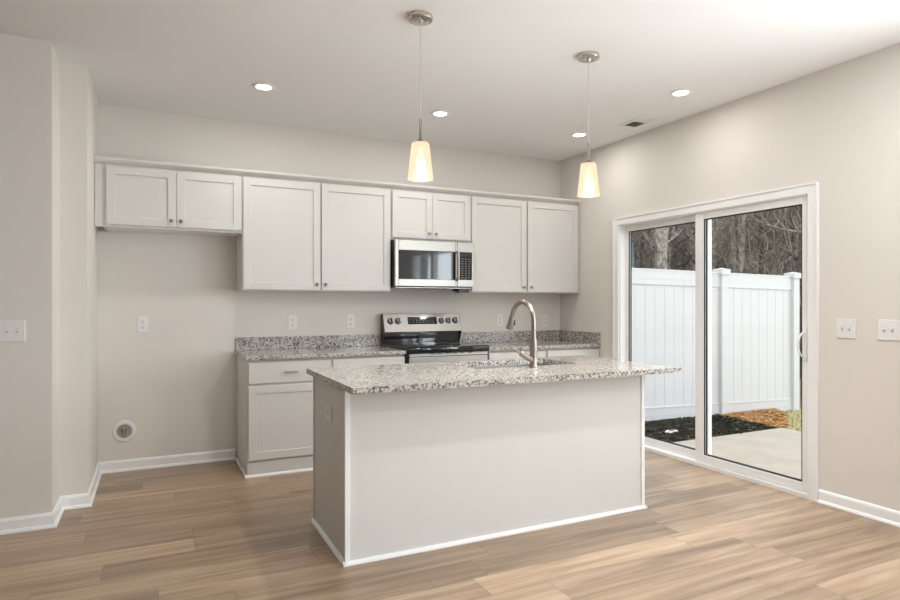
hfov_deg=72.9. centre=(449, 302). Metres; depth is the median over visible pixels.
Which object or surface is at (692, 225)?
bare tree
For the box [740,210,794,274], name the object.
bare tree
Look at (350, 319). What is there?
wall outlet
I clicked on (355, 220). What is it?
upper cabinet
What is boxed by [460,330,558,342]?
backsplash
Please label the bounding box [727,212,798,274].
bare tree
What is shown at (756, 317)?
vinyl fence
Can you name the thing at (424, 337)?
range
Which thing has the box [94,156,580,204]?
crown molding
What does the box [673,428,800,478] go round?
patio slab
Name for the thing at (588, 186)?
pendant light
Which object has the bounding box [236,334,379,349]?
backsplash
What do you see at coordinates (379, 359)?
base cabinet
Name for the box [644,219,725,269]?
bare tree
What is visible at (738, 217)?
bare tree
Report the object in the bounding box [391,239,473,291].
microwave
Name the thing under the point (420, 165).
pendant light
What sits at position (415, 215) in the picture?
upper cabinet
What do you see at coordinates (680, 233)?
bare tree
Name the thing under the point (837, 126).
wall
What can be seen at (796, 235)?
bare tree
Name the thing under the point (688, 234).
bare tree
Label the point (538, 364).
sink
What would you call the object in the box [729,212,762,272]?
bare tree
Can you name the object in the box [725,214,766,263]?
bare tree
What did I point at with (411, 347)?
cooktop
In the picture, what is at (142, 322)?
wall outlet
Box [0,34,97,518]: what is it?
wall
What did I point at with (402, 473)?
kitchen island
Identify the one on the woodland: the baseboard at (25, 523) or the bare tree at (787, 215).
the bare tree at (787, 215)
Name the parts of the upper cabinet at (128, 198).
door, door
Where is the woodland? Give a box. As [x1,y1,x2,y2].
[646,239,800,407]
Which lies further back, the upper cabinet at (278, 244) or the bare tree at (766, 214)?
the bare tree at (766, 214)
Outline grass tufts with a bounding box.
[781,392,800,430]
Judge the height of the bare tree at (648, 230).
13.194 m
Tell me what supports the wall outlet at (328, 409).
attached to the kitchen island
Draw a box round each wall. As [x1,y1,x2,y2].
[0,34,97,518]
[98,104,559,461]
[560,43,899,510]
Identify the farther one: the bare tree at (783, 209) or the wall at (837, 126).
the bare tree at (783, 209)
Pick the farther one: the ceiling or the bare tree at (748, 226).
the bare tree at (748, 226)
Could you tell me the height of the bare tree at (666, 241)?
11.866 m
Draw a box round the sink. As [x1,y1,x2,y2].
[468,363,553,368]
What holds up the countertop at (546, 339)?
on the base cabinet at (505, 354)
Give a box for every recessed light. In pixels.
[252,82,274,90]
[430,110,449,116]
[570,132,587,137]
[669,89,692,96]
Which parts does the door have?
sash, sash, handle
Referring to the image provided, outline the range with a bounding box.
[381,313,488,363]
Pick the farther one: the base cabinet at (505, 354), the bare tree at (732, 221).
the bare tree at (732, 221)
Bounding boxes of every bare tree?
[633,231,639,267]
[634,230,669,267]
[635,218,735,269]
[639,230,655,268]
[642,225,682,268]
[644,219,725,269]
[646,230,649,267]
[657,228,662,268]
[662,224,685,268]
[668,223,694,263]
[669,223,694,270]
[677,224,689,269]
[681,225,716,269]
[683,218,731,244]
[712,214,747,268]
[714,206,798,271]
[714,217,727,268]
[715,207,798,241]
[716,211,781,260]
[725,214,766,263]
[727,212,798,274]
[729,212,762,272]
[731,215,746,261]
[739,210,776,272]
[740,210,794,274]
[741,207,800,232]
[746,210,784,273]
[748,211,770,273]
[764,206,800,359]
[765,209,792,269]
[770,215,789,272]
[772,207,798,271]
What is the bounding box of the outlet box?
[112,420,135,441]
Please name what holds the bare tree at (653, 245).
on the woodland
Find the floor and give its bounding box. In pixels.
[0,450,899,599]
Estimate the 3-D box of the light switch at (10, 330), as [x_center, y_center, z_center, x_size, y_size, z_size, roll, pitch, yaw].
[-2.461,0.156,3.386,0.164,0.120,0.017,0,0,-26]
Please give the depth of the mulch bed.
6.76 m
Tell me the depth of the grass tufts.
7.49 m
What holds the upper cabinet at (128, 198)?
attached to the wall at (175, 380)
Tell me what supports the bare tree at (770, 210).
on the woodland
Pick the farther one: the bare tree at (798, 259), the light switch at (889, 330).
the bare tree at (798, 259)
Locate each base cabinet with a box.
[235,355,330,478]
[330,354,404,366]
[488,349,545,359]
[545,347,598,356]
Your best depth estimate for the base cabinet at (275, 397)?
4.55 m
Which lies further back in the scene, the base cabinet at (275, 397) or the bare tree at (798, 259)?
the bare tree at (798, 259)
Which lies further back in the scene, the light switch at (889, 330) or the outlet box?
the outlet box
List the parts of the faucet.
handle, spout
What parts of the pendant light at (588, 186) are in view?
stem, lamp shade, cord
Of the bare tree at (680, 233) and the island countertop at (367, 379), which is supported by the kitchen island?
the island countertop at (367, 379)
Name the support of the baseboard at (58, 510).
attached to the wall at (49, 106)
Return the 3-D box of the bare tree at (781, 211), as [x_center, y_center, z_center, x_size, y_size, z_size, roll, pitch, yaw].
[9.689,-5.184,20.057,4.142,13.329,3.289,0,0,-28]
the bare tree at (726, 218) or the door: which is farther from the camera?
the bare tree at (726, 218)
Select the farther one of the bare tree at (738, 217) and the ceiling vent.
the bare tree at (738, 217)
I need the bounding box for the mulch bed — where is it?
[645,414,776,441]
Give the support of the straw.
on the grass
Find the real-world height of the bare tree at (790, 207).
12.336 m
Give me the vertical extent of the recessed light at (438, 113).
0.010 m
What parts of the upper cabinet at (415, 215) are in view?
door, door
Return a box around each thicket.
[632,208,800,346]
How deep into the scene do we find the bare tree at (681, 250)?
15.52 m
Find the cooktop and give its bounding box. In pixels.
[382,341,488,353]
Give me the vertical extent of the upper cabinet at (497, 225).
0.895 m
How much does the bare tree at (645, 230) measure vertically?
12.008 m
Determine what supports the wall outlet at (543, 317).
attached to the wall at (175, 380)
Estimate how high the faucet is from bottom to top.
0.408 m
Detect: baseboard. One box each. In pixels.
[0,512,56,534]
[52,496,63,525]
[87,462,101,505]
[99,449,235,473]
[817,489,899,526]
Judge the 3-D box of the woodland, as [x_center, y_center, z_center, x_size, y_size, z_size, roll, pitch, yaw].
[19.400,-3.351,52.937,77.850,9.685,78.292,0,0,-26]
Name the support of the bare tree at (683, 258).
on the woodland
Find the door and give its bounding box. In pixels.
[613,181,818,501]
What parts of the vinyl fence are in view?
board panel, rail, rail, fence post, board panel, rail, rail, fence post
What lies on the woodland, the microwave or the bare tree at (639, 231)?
the bare tree at (639, 231)
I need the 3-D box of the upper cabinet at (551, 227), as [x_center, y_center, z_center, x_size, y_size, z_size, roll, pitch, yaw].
[0.957,-0.544,6.124,0.625,0.895,0.358,0,0,-26]
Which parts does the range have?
control panel, oven door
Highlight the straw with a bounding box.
[720,408,789,427]
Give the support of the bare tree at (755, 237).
on the woodland
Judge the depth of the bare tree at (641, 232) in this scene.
19.04 m
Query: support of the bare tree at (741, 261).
on the grass
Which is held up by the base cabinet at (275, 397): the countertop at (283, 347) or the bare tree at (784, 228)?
the countertop at (283, 347)
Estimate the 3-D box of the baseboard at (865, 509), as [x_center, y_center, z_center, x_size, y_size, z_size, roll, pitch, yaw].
[3.803,1.238,0.949,0.026,0.084,6.585,0,0,-26]
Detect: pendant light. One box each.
[408,10,432,181]
[577,51,599,197]
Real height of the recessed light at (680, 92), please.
0.010 m
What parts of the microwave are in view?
door, handle, control panel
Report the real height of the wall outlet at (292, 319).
0.120 m
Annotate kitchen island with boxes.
[311,375,646,566]
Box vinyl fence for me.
[632,268,800,420]
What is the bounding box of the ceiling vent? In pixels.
[619,115,662,128]
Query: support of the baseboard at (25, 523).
attached to the wall at (49, 106)
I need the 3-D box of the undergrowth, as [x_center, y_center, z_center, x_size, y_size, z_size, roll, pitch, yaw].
[6.266,0.419,12.016,5.681,2.259,7.707,0,0,20]
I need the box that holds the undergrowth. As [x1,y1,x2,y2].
[658,267,800,378]
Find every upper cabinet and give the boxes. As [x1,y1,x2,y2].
[95,163,241,236]
[237,175,319,291]
[316,182,390,291]
[391,188,469,242]
[455,195,525,292]
[526,200,577,293]
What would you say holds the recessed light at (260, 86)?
in the ceiling
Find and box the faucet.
[506,300,537,367]
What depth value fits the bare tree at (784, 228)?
13.62 m
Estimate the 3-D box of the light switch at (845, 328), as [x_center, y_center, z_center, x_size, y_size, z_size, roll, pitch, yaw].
[2.442,0.158,3.762,0.017,0.120,0.118,0,0,-26]
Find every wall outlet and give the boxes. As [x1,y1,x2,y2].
[137,317,147,331]
[288,315,296,328]
[325,404,331,421]
[346,315,354,327]
[497,314,502,325]
[541,315,546,325]
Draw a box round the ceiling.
[0,0,899,160]
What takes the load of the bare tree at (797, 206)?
on the woodland
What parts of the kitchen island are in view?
shoe molding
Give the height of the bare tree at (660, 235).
12.625 m
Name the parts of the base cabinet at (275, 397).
shoe molding, door, drawer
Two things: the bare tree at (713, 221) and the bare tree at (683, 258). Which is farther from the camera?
the bare tree at (683, 258)
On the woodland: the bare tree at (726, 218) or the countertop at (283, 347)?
the bare tree at (726, 218)
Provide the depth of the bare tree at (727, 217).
19.94 m
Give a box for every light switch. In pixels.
[0,320,24,341]
[836,319,855,338]
[877,320,899,340]
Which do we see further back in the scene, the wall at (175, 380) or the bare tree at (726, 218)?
the bare tree at (726, 218)
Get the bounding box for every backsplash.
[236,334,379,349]
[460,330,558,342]
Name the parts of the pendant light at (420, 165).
stem, lamp shade, cord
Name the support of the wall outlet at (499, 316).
attached to the wall at (175, 380)
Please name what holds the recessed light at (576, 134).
in the ceiling
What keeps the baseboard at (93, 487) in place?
attached to the wall at (49, 106)
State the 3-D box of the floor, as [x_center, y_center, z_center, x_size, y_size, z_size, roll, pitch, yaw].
[-2.311,1.330,-0.416,12.479,0.100,9.471,0,0,-26]
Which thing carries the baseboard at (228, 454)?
attached to the wall at (175, 380)
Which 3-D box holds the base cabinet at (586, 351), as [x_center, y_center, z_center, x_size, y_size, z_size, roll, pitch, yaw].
[1.027,0.849,5.987,0.616,0.862,0.667,0,0,-26]
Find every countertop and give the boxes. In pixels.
[235,334,405,360]
[306,355,681,394]
[460,330,600,350]

